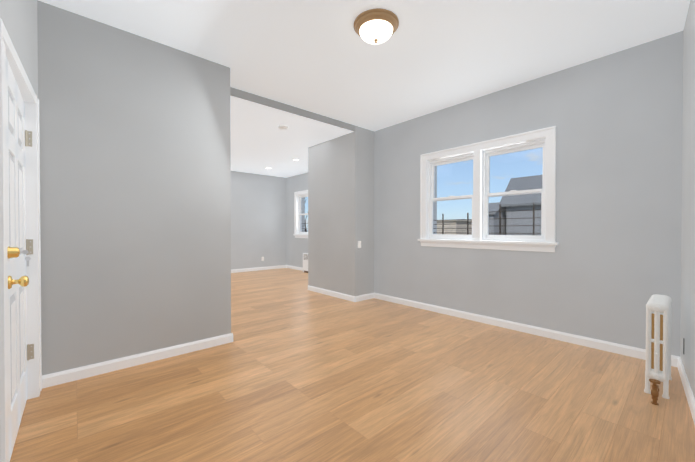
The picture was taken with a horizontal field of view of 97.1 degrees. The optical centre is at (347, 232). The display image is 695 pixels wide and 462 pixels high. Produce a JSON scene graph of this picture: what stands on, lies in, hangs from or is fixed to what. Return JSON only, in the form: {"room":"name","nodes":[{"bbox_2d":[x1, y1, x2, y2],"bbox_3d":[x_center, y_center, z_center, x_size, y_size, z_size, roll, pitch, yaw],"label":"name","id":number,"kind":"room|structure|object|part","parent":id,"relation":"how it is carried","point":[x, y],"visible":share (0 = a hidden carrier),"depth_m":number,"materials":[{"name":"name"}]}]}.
{"room":"empty living room","nodes":[
{"label":"empty living room","id":0,"kind":"room"},
{"bbox_2d":[0,0,37,97],"bbox_3d":[-1.966,-1.333,1.768,0.182,0.742,1.160,0,1,-42],"label":"wall","id":1,"kind":"structure","parent":0,"point":[19,19],"depth_m":1.88,"materials":[{"name":"grey paint"}]},
{"bbox_2d":[37,0,230,374],"bbox_3d":[-2.011,-0.279,2.896,1.602,2.870,0.570,0,1,-42],"label":"wall","id":2,"kind":"structure","parent":0,"point":[135,184],"depth_m":2.62,"materials":[{"name":"grey paint"}]},
{"bbox_2d":[42,333,232,388],"bbox_3d":[-1.748,1.111,2.764,1.432,0.092,0.038,0,1,-42],"label":"baseboard","id":3,"kind":"structure","parent":2,"relation":"attached to","point":[65,376],"depth_m":2.63,"materials":[{"name":"white wood"}]},
{"bbox_2d":[231,171,285,269],"bbox_3d":[-3.837,-0.321,7.812,5.662,2.870,0.120,0,1,-42],"label":"wall","id":4,"kind":"structure","parent":0,"point":[258,217],"depth_m":8.84,"materials":[{"name":"grey paint"}]},
{"bbox_2d":[231,265,285,272],"bbox_3d":[-3.852,1.069,7.720,5.262,0.092,0.016,0,1,-42],"label":"baseboard","id":5,"kind":"structure","parent":4,"relation":"attached to","point":[279,266],"depth_m":8.83,"materials":[{"name":"white wood"}]},
{"bbox_2d":[230,95,353,177],"bbox_3d":[-2.305,-1.745,6.045,5.710,0.192,4.780,0,1,-42],"label":"ceiling","id":6,"kind":"structure","parent":0,"point":[261,141],"depth_m":5.32,"materials":[{"name":"white paint"}]},
{"bbox_2d":[278,125,287,129],"bbox_3d":[-1.000,-1.624,4.764,0.150,0.028,0.150,0,1,-42],"label":"smoke detector","id":7,"kind":"object","parent":6,"relation":"attached to","point":[283,127],"visible":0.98,"depth_m":4.72,"materials":[{"name":"white plastic"}]},
{"bbox_2d":[230,87,354,130],"bbox_3d":[-0.700,-1.680,4.261,2.190,0.092,0.020,0,1,-42],"label":"beam","id":8,"kind":"structure","parent":0,"point":[238,93],"depth_m":4.15,"materials":[{"name":"grey paint"}]},
{"bbox_2d":[286,172,307,267],"bbox_3d":[-0.678,-0.325,8.312,0.280,2.870,3.340,0,1,-42],"label":"wall","id":9,"kind":"structure","parent":0,"point":[296,248],"depth_m":9.16,"materials":[{"name":"grey paint"}]},
{"bbox_2d":[286,265,302,270],"bbox_3d":[-0.782,1.065,8.219,0.016,0.092,3.322,0,1,-42],"label":"baseboard","id":10,"kind":"structure","parent":9,"relation":"attached to","point":[287,266],"depth_m":9.10,"materials":[{"name":"white wood"}]},
{"bbox_2d":[293,190,307,237],"bbox_3d":[-1.141,-0.506,8.789,0.335,1.354,1.030,0,1,-42],"label":"window","id":11,"kind":"structure","parent":9,"relation":"in","point":[296,234],"depth_m":9.01,"materials":[{"name":"white wood"}]},
{"bbox_3d":[-1.159,-0.513,8.772,0.085,1.138,0.776,0,1,-42],"label":"far window sash","id":12,"kind":"part","parent":11,"relation":"part of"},
{"bbox_2d":[308,126,373,295],"bbox_3d":[0.331,-0.306,6.077,1.750,2.870,1.340,0,1,-42],"label":"wall","id":13,"kind":"structure","parent":0,"point":[340,197],"depth_m":5.26,"materials":[{"name":"grey paint"}]},
{"bbox_2d":[358,293,373,300],"bbox_3d":[0.288,1.091,5.142,0.390,0.092,0.016,0,1,-42],"label":"baseboard","id":14,"kind":"structure","parent":13,"relation":"attached to","point":[371,295],"depth_m":5.16,"materials":[{"name":"white wood"}]},
{"bbox_2d":[10,268,694,461],"bbox_3d":[-0.810,1.193,4.395,5.710,0.100,9.270,0,1,-42],"label":"floor","id":15,"kind":"structure","parent":0,"point":[296,370],"depth_m":2.13,"materials":[{"name":"brown wood"}]},
{"bbox_2d":[303,253,307,272],"bbox_3d":[-0.919,0.845,8.254,0.169,0.530,0.780,0,1,-42],"label":"radiator","id":16,"kind":"object","parent":15,"relation":"on","point":[305,262],"visible":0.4,"depth_m":8.39,"materials":[{"name":"white metal"}]},
{"bbox_2d":[308,285,357,301],"bbox_3d":[-0.322,1.088,5.495,0.016,0.092,1.356,0,1,-42],"label":"baseboard","id":17,"kind":"structure","parent":15,"relation":"on","point":[319,290],"depth_m":5.39,"materials":[{"name":"white wood"}]},
{"bbox_2d":[644,294,671,404],"bbox_3d":[2.289,0.832,2.261,0.609,0.660,0.130,0,1,-42],"label":"radiator","id":18,"kind":"object","parent":15,"relation":"on","point":[658,341],"visible":1,"depth_m":2.18,"materials":[{"name":"white metal"}]},
{"bbox_2d":[38,0,689,130],"bbox_3d":[0.400,-1.758,2.246,4.690,0.100,4.490,0,1,-42],"label":"ceiling","id":19,"kind":"structure","parent":0,"point":[322,57],"depth_m":2.75,"materials":[{"name":"white paint"}]},
{"bbox_2d":[354,8,398,43],"bbox_3d":[0.235,-1.634,2.530,0.372,0.153,0.372,0,1,-42],"label":"ceiling light","id":20,"kind":"object","parent":19,"relation":"attached to","point":[376,26],"visible":1,"depth_m":2.44,"materials":[{"name":"white glass"}]},
{"bbox_3d":[0.235,-1.625,2.530,0.278,0.080,0.278,0,1,-42],"label":"lamp shade","id":21,"kind":"part","parent":20,"relation":"part of","materials":[{"name":"white glass"}]},
{"bbox_2d":[374,31,682,356],"bbox_3d":[1.902,-0.287,3.887,0.280,2.870,4.020,0,1,-42],"label":"wall","id":22,"kind":"structure","parent":0,"point":[608,268],"depth_m":3.15,"materials":[{"name":"grey paint"}]},
{"bbox_2d":[418,126,557,251],"bbox_3d":[1.754,-0.465,4.011,0.335,1.354,1.765,0,1,-42],"label":"window","id":23,"kind":"structure","parent":22,"relation":"in","point":[549,243],"depth_m":3.89,"materials":[{"name":"white wood"}]},
{"bbox_2d":[433,213,471,234],"bbox_3d":[1.524,-0.086,4.351,0.014,0.360,0.718,0,1,-42],"label":"bar","id":24,"kind":"object","parent":23,"relation":"attached to","point":[442,224],"depth_m":4.40,"materials":[{"name":"grey metal"}]},
{"bbox_3d":[1.735,-0.472,3.994,0.085,1.138,1.511,0,1,-42],"label":"main window sash","id":25,"kind":"part","parent":23,"relation":"part of","materials":[{"name":"white wood"}]},
{"bbox_3d":[1.734,-0.468,3.993,0.037,1.003,1.407,0,1,-42],"label":"window glass","id":26,"kind":"part","parent":23,"relation":"part of","materials":[{"name":"clear glass"}]},
{"bbox_2d":[492,202,540,234],"bbox_3d":[2.062,-0.126,3.747,0.014,0.450,0.718,0,1,-42],"label":"bar","id":27,"kind":"object","parent":23,"relation":"attached to","point":[499,218],"depth_m":3.73,"materials":[{"name":"grey metal"}]},
{"bbox_2d":[374,293,673,365],"bbox_3d":[1.638,1.101,3.973,0.016,0.092,3.558,0,1,-42],"label":"baseboard","id":28,"kind":"structure","parent":22,"relation":"attached to","point":[639,353],"depth_m":3.46,"materials":[{"name":"white wood"}]},
{"bbox_2d":[680,0,694,397],"bbox_3d":[1.481,-0.263,1.054,0.150,2.870,5.200,0,1,43],"label":"wall","id":29,"kind":"structure","parent":0,"point":[687,333],"depth_m":2.26,"materials":[{"name":"grey paint"}]},
{"bbox_2d":[674,356,694,423],"bbox_3d":[1.424,1.125,1.127,4.123,0.092,0.374,0,1,-42],"label":"baseboard","id":30,"kind":"structure","parent":29,"relation":"attached to","point":[678,363],"depth_m":2.20,"materials":[{"name":"white wood"}]},
{"bbox_3d":[-1.050,-0.260,0.751,0.182,2.870,3.910,0,1,-42],"label":"wall","id":31,"kind":"structure","parent":0,"visible":0},
{"bbox_2d":[6,57,33,461],"bbox_3d":[-1.929,0.135,1.817,0.112,2.038,0.843,0,1,-42],"label":"door","id":32,"kind":"structure","parent":31,"relation":"in","point":[18,280],"depth_m":1.76,"materials":[{"name":"white wood"}]},
{"bbox_3d":[-1.680,0.179,1.544,0.104,0.215,0.104,0,1,-42],"label":"knob","id":33,"kind":"part","parent":32,"relation":"part of","materials":[{"name":"gold metal"}]},
{"bbox_2d":[20,250,30,265],"bbox_3d":[-1.667,0.134,1.585,0.043,0.086,0.009,0,1,-42],"label":"key","id":34,"kind":"object","parent":32,"relation":"attached to","point":[27,259],"visible":1,"depth_m":1.59,"materials":[{"name":"silver metal"}]},
{"bbox_3d":[-2.205,0.093,2.127,0.034,1.588,0.011,0,1,-42],"label":"door hinge","id":35,"kind":"part","parent":32,"relation":"part of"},
{"bbox_2d":[0,18,41,461],"bbox_3d":[-1.952,0.102,1.771,0.190,2.128,1.127,0,1,-42],"label":"door frame","id":36,"kind":"structure","parent":31,"relation":"attached to","point":[32,194],"depth_m":2.09,"materials":[{"name":"white wood"}]},
{"label":"outside","id":37,"kind":"structure","parent":0,"visible":0},
{"bbox_3d":[1.669,7.089,28.251,120.000,0.300,120.000,0,1,-42],"label":"ground","id":38,"kind":"structure","parent":37,"visible":0},
{"bbox_2d":[437,220,471,234],"bbox_3d":[4.424,3.223,17.241,4.660,7.620,6.210,0,1,-42],"label":"house","id":39,"kind":"structure","parent":38,"relation":"on","point":[460,223],"depth_m":13.80,"materials":[{"name":"beige"}]},
{"bbox_2d":[489,202,506,234],"bbox_3d":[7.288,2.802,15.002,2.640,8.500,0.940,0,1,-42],"label":"house","id":40,"kind":"structure","parent":38,"relation":"on","point":[492,217],"depth_m":14.20,"materials":[{"name":"grey"}]},
{"bbox_2d":[499,175,541,235],"bbox_3d":[12.193,2.230,10.662,2.850,9.720,12.300,0,1,-42],"label":"house","id":41,"kind":"structure","parent":38,"relation":"on","point":[519,186],"depth_m":13.89,"materials":[{"name":"grey"}]}
]}

